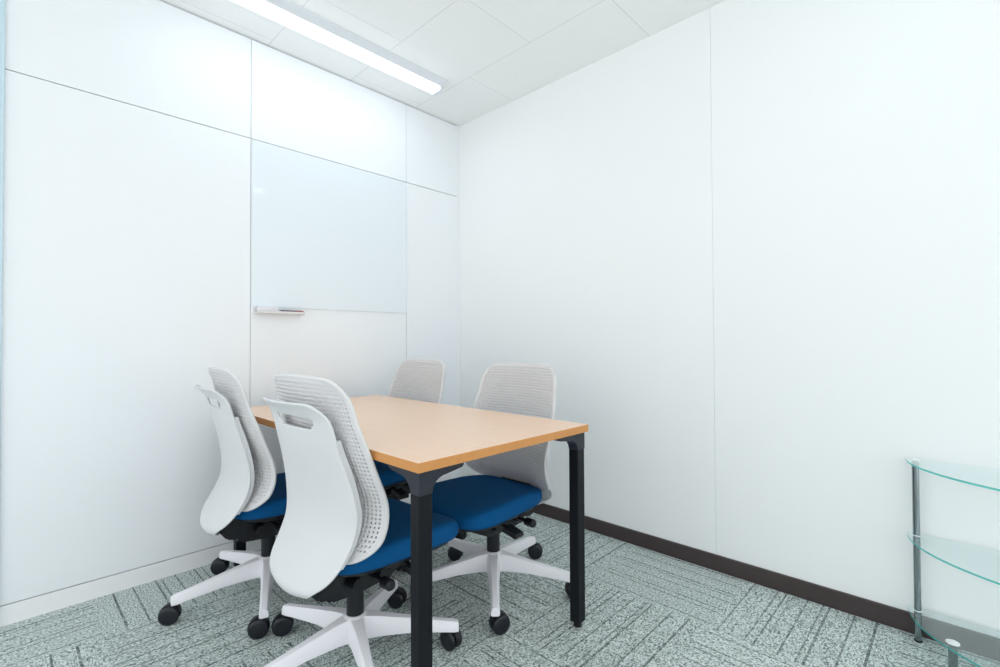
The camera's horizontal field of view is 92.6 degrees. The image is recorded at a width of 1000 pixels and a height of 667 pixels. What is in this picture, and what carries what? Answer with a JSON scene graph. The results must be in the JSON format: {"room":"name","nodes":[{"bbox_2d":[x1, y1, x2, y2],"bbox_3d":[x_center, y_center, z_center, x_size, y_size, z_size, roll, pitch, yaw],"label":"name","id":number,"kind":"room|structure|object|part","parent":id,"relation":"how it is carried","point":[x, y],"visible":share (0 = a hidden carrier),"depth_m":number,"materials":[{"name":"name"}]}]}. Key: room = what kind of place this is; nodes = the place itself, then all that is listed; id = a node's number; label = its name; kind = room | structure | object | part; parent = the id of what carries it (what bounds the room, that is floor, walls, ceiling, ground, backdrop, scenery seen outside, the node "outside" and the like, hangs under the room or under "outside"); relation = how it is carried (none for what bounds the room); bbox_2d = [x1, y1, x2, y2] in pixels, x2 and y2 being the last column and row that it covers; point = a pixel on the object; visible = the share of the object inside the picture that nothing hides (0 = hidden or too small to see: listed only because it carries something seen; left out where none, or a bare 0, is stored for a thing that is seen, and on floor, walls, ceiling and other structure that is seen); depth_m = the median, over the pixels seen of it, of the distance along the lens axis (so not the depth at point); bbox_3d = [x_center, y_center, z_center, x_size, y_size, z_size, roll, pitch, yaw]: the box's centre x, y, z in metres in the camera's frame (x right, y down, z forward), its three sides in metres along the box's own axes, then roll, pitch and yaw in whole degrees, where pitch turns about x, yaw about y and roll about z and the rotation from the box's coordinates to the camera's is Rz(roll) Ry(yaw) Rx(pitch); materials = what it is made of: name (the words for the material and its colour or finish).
{"room":"office","nodes":[
{"label":"office","id":0,"kind":"room"},
{"bbox_2d":[0,0,460,605],"bbox_3d":[-1.563,-0.201,2.136,0.200,2.526,3.900,-1,-1,44],"label":"wall","id":1,"kind":"structure","parent":0,"point":[130,126],"depth_m":2.05,"materials":[{"name":"white paint"}]},
{"bbox_2d":[0,0,4,427],"bbox_3d":[-1.833,-0.206,1.702,0.011,2.526,0.082,-1,-1,44],"label":"trim","id":2,"kind":"structure","parent":1,"relation":"attached to","point":[2,2],"depth_m":1.73,"materials":[{"name":"white"}]},
{"bbox_2d":[0,494,410,626],"bbox_3d":[-1.071,1.030,2.487,0.012,0.072,2.289,-1,-1,44],"label":"baseboard","id":3,"kind":"structure","parent":1,"relation":"attached to","point":[17,611],"depth_m":1.94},
{"bbox_2d":[253,308,304,314],"bbox_3d":[-1.113,-0.111,2.417,0.055,0.028,0.234,-1,-1,44],"label":"tray","id":4,"kind":"object","parent":1,"relation":"attached to","point":[255,311],"visible":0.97,"depth_m":2.40,"materials":[{"name":"white plastic"}]},
{"bbox_2d":[257,306,277,310],"bbox_3d":[-1.155,-0.119,2.374,0.034,0.026,0.092,-1,-1,44],"label":"eraser","id":5,"kind":"object","parent":4,"relation":"on","point":[259,307],"visible":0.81,"depth_m":2.36,"materials":[{"name":"white plastic"}]},
{"bbox_2d":[251,139,406,312],"bbox_3d":[-0.905,-0.542,2.678,0.006,0.824,0.910,-1,-1,44],"label":"whiteboard","id":6,"kind":"object","parent":1,"relation":"attached to","point":[327,235],"visible":1,"depth_m":2.62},
{"bbox_2d":[160,0,724,125],"bbox_3d":[0.017,-1.554,0.631,4.700,0.120,3.900,-1,-1,44],"label":"ceiling","id":7,"kind":"structure","parent":0,"point":[491,54],"depth_m":2.36,"materials":[{"name":"white paint"}]},
{"bbox_2d":[231,0,447,95],"bbox_3d":[-0.790,-1.437,2.356,0.150,0.054,1.250,-1,-1,44],"label":"ceiling light","id":8,"kind":"object","parent":7,"relation":"attached to","point":[287,13],"visible":1,"depth_m":2.33,"materials":[{"name":"white plastic"}]},
{"bbox_2d":[0,513,999,666],"bbox_3d":[0.028,1.092,0.591,4.700,0.120,3.900,-1,-1,44],"label":"floor","id":9,"kind":"structure","parent":0,"point":[644,607],"depth_m":1.71,"materials":[{"name":"carpet"}]},
{"bbox_2d":[158,367,286,639],"bbox_3d":[-0.979,0.595,1.952,0.684,0.922,0.672,1,-1,-43],"label":"office chair","id":10,"kind":"object","parent":9,"relation":"on","point":[247,502],"visible":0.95,"depth_m":1.78,"materials":[{"name":"white plastic"}]},
{"bbox_3d":[-1.052,0.714,1.868,0.101,0.136,0.170,1,-1,-43],"label":"arm","id":11,"kind":"part","parent":10,"relation":"part of","materials":[{"name":"black plastic"}]},
{"bbox_3d":[-1.042,0.394,1.883,0.154,0.519,0.476,1,-1,-43],"label":"panel","id":12,"kind":"part","parent":10,"relation":"part of","materials":[{"name":"grey plastic"}]},
{"bbox_3d":[-1.062,0.481,1.863,0.081,0.350,0.403,1,-1,-43],"label":"frame","id":13,"kind":"part","parent":10,"relation":"part of","materials":[{"name":"white plastic"}]},
{"bbox_3d":[-0.895,0.666,2.013,0.476,0.066,0.429,1,-1,-43],"label":"seat","id":14,"kind":"part","parent":10,"relation":"part of","materials":[{"name":"blue fabric"}]},
{"bbox_3d":[-0.875,0.748,1.863,0.033,0.032,0.166,1,-1,-43],"label":"knob","id":15,"kind":"part","parent":10,"relation":"part of","materials":[{"name":"black plastic"}]},
{"bbox_2d":[263,374,461,666],"bbox_3d":[-0.446,0.585,1.542,0.646,0.926,0.651,0,-1,-11],"label":"office chair","id":16,"kind":"object","parent":9,"relation":"on","point":[340,535],"visible":1,"depth_m":1.39,"materials":[{"name":"white plastic"}]},
{"bbox_3d":[-0.555,0.706,1.433,0.170,0.136,0.101,-1,-1,40],"label":"arm","id":17,"kind":"part","parent":16,"relation":"part of","materials":[{"name":"black plastic"}]},
{"bbox_3d":[-0.547,0.385,1.450,0.476,0.519,0.154,-1,-1,40],"label":"panel","id":18,"kind":"part","parent":16,"relation":"part of","materials":[{"name":"grey plastic"}]},
{"bbox_3d":[-0.564,0.472,1.428,0.403,0.350,0.081,-1,-1,40],"label":"frame","id":19,"kind":"part","parent":16,"relation":"part of","materials":[{"name":"white plastic"}]},
{"bbox_3d":[-0.379,0.740,1.450,0.166,0.032,0.033,-1,-1,40],"label":"knob","id":20,"kind":"part","parent":16,"relation":"part of","materials":[{"name":"black plastic"}]},
{"bbox_3d":[-0.417,0.657,1.597,0.429,0.066,0.476,-1,-1,40],"label":"seat","id":21,"kind":"part","parent":16,"relation":"part of","materials":[{"name":"blue fabric"}]},
{"bbox_3d":[-0.300,0.740,1.528,0.186,0.035,0.044,-1,-1,40],"label":"lever","id":22,"kind":"part","parent":16,"relation":"part of","materials":[{"name":"black plastic"}]},
{"bbox_2d":[233,395,587,666],"bbox_3d":[-0.449,0.695,1.940,1.414,0.720,0.754,-1,-1,44],"label":"meeting table","id":23,"kind":"object","parent":9,"relation":"on","point":[423,442],"visible":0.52,"depth_m":1.55,"materials":[{"name":"brown wood"}]},
{"bbox_3d":[-1.175,0.736,2.159,0.039,0.614,0.042,-1,-1,44],"label":"leg","id":24,"kind":"part","parent":23,"relation":"part of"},
{"bbox_3d":[-0.201,0.718,1.222,0.039,0.614,0.042,-1,-1,44],"label":"leg","id":25,"kind":"part","parent":23,"relation":"part of","materials":[{"name":"black metal"}]},
{"bbox_3d":[0.278,0.723,1.719,0.039,0.614,0.042,-1,-1,44],"label":"leg","id":26,"kind":"part","parent":23,"relation":"part of","materials":[{"name":"black metal"}]},
{"bbox_2d":[373,359,466,571],"bbox_3d":[-0.566,0.600,2.447,0.694,0.922,0.698,-1,-1,44],"label":"office chair","id":27,"kind":"object","parent":9,"relation":"on","point":[414,379],"visible":0.38,"depth_m":2.51,"materials":[{"name":"white plastic"}]},
{"bbox_3d":[-0.594,0.670,2.392,0.429,0.066,0.476,-1,-1,44],"label":"seat","id":28,"kind":"part","parent":27,"relation":"part of","materials":[{"name":"blue fabric"}]},
{"bbox_3d":[-0.508,0.753,2.288,0.186,0.035,0.044,-1,-1,44],"label":"lever","id":29,"kind":"part","parent":27,"relation":"part of","materials":[{"name":"black plastic"}]},
{"bbox_3d":[-0.456,0.401,2.538,0.476,0.519,0.154,-1,-1,44],"label":"panel","id":30,"kind":"part","parent":27,"relation":"part of","materials":[{"name":"grey plastic"}]},
{"bbox_2d":[410,362,569,634],"bbox_3d":[-0.017,0.592,2.014,0.668,0.922,0.674,-1,-1,43],"label":"office chair","id":31,"kind":"object","parent":9,"relation":"on","point":[510,488],"visible":0.72,"depth_m":1.96,"materials":[{"name":"white plastic"}]},
{"bbox_3d":[-0.081,0.661,1.938,0.429,0.066,0.476,-1,-1,43],"label":"seat","id":32,"kind":"part","parent":31,"relation":"part of","materials":[{"name":"blue fabric"}]},
{"bbox_3d":[0.054,0.392,2.087,0.476,0.519,0.154,-1,-1,43],"label":"panel","id":33,"kind":"part","parent":31,"relation":"part of","materials":[{"name":"grey plastic"}]},
{"bbox_3d":[0.007,0.744,1.835,0.186,0.035,0.044,-1,-1,43],"label":"lever","id":34,"kind":"part","parent":31,"relation":"part of","materials":[{"name":"black plastic"}]},
{"bbox_3d":[0.073,0.480,2.105,0.403,0.350,0.081,-1,-1,43],"label":"frame","id":35,"kind":"part","parent":31,"relation":"part of","materials":[{"name":"white plastic"}]},
{"bbox_3d":[0.066,0.713,2.093,0.170,0.136,0.101,-1,-1,43],"label":"arm","id":36,"kind":"part","parent":31,"relation":"part of","materials":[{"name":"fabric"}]},
{"bbox_3d":[0.075,0.745,1.922,0.166,0.032,0.033,-1,-1,43],"label":"knob","id":37,"kind":"part","parent":31,"relation":"part of","materials":[{"name":"black plastic"}]},
{"bbox_2d":[906,458,999,666],"bbox_3d":[1.620,0.728,1.222,0.900,0.614,0.345,-1,-1,44],"label":"shelf unit","id":38,"kind":"object","parent":9,"relation":"on","point":[953,645],"visible":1,"depth_m":1.61,"materials":[{"name":"clear"}]},
{"bbox_3d":[1.415,0.737,1.622,0.020,0.601,0.020,-1,-1,44],"label":"post","id":39,"kind":"part","parent":38,"relation":"part of","materials":[{"name":"silver metal"}]},
{"bbox_3d":[1.621,0.935,1.219,0.900,0.006,0.345,-1,-1,44],"label":"glass shelf","id":40,"kind":"part","parent":38,"relation":"part of","materials":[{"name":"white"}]},
{"bbox_3d":[1.369,0.991,1.443,0.022,0.097,0.022,-1,-1,44],"label":"post","id":41,"kind":"part","parent":38,"relation":"part of","materials":[{"name":"silver metal"}]},
{"bbox_3d":[1.619,0.426,1.226,0.900,0.006,0.345,-1,-1,44],"label":"glass shelf","id":42,"kind":"part","parent":38,"relation":"part of","materials":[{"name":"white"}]},
{"bbox_3d":[1.620,0.682,1.222,0.900,0.006,0.345,-1,-1,44],"label":"glass shelf","id":43,"kind":"part","parent":38,"relation":"part of","materials":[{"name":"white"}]},
{"bbox_2d":[460,0,999,637],"bbox_3d":[1.323,-0.216,1.927,4.650,2.526,0.200,-1,-1,44],"label":"wall","id":44,"kind":"structure","parent":0,"point":[751,247],"depth_m":1.98,"materials":[{"name":"white paint"}]},
{"bbox_2d":[533,503,999,661],"bbox_3d":[1.256,1.011,1.833,4.249,0.070,0.009,-1,-1,44],"label":"baseboard","id":45,"kind":"structure","parent":44,"relation":"attached to","point":[978,643],"depth_m":1.89,"materials":[{"name":"brown plastic"}]}
]}

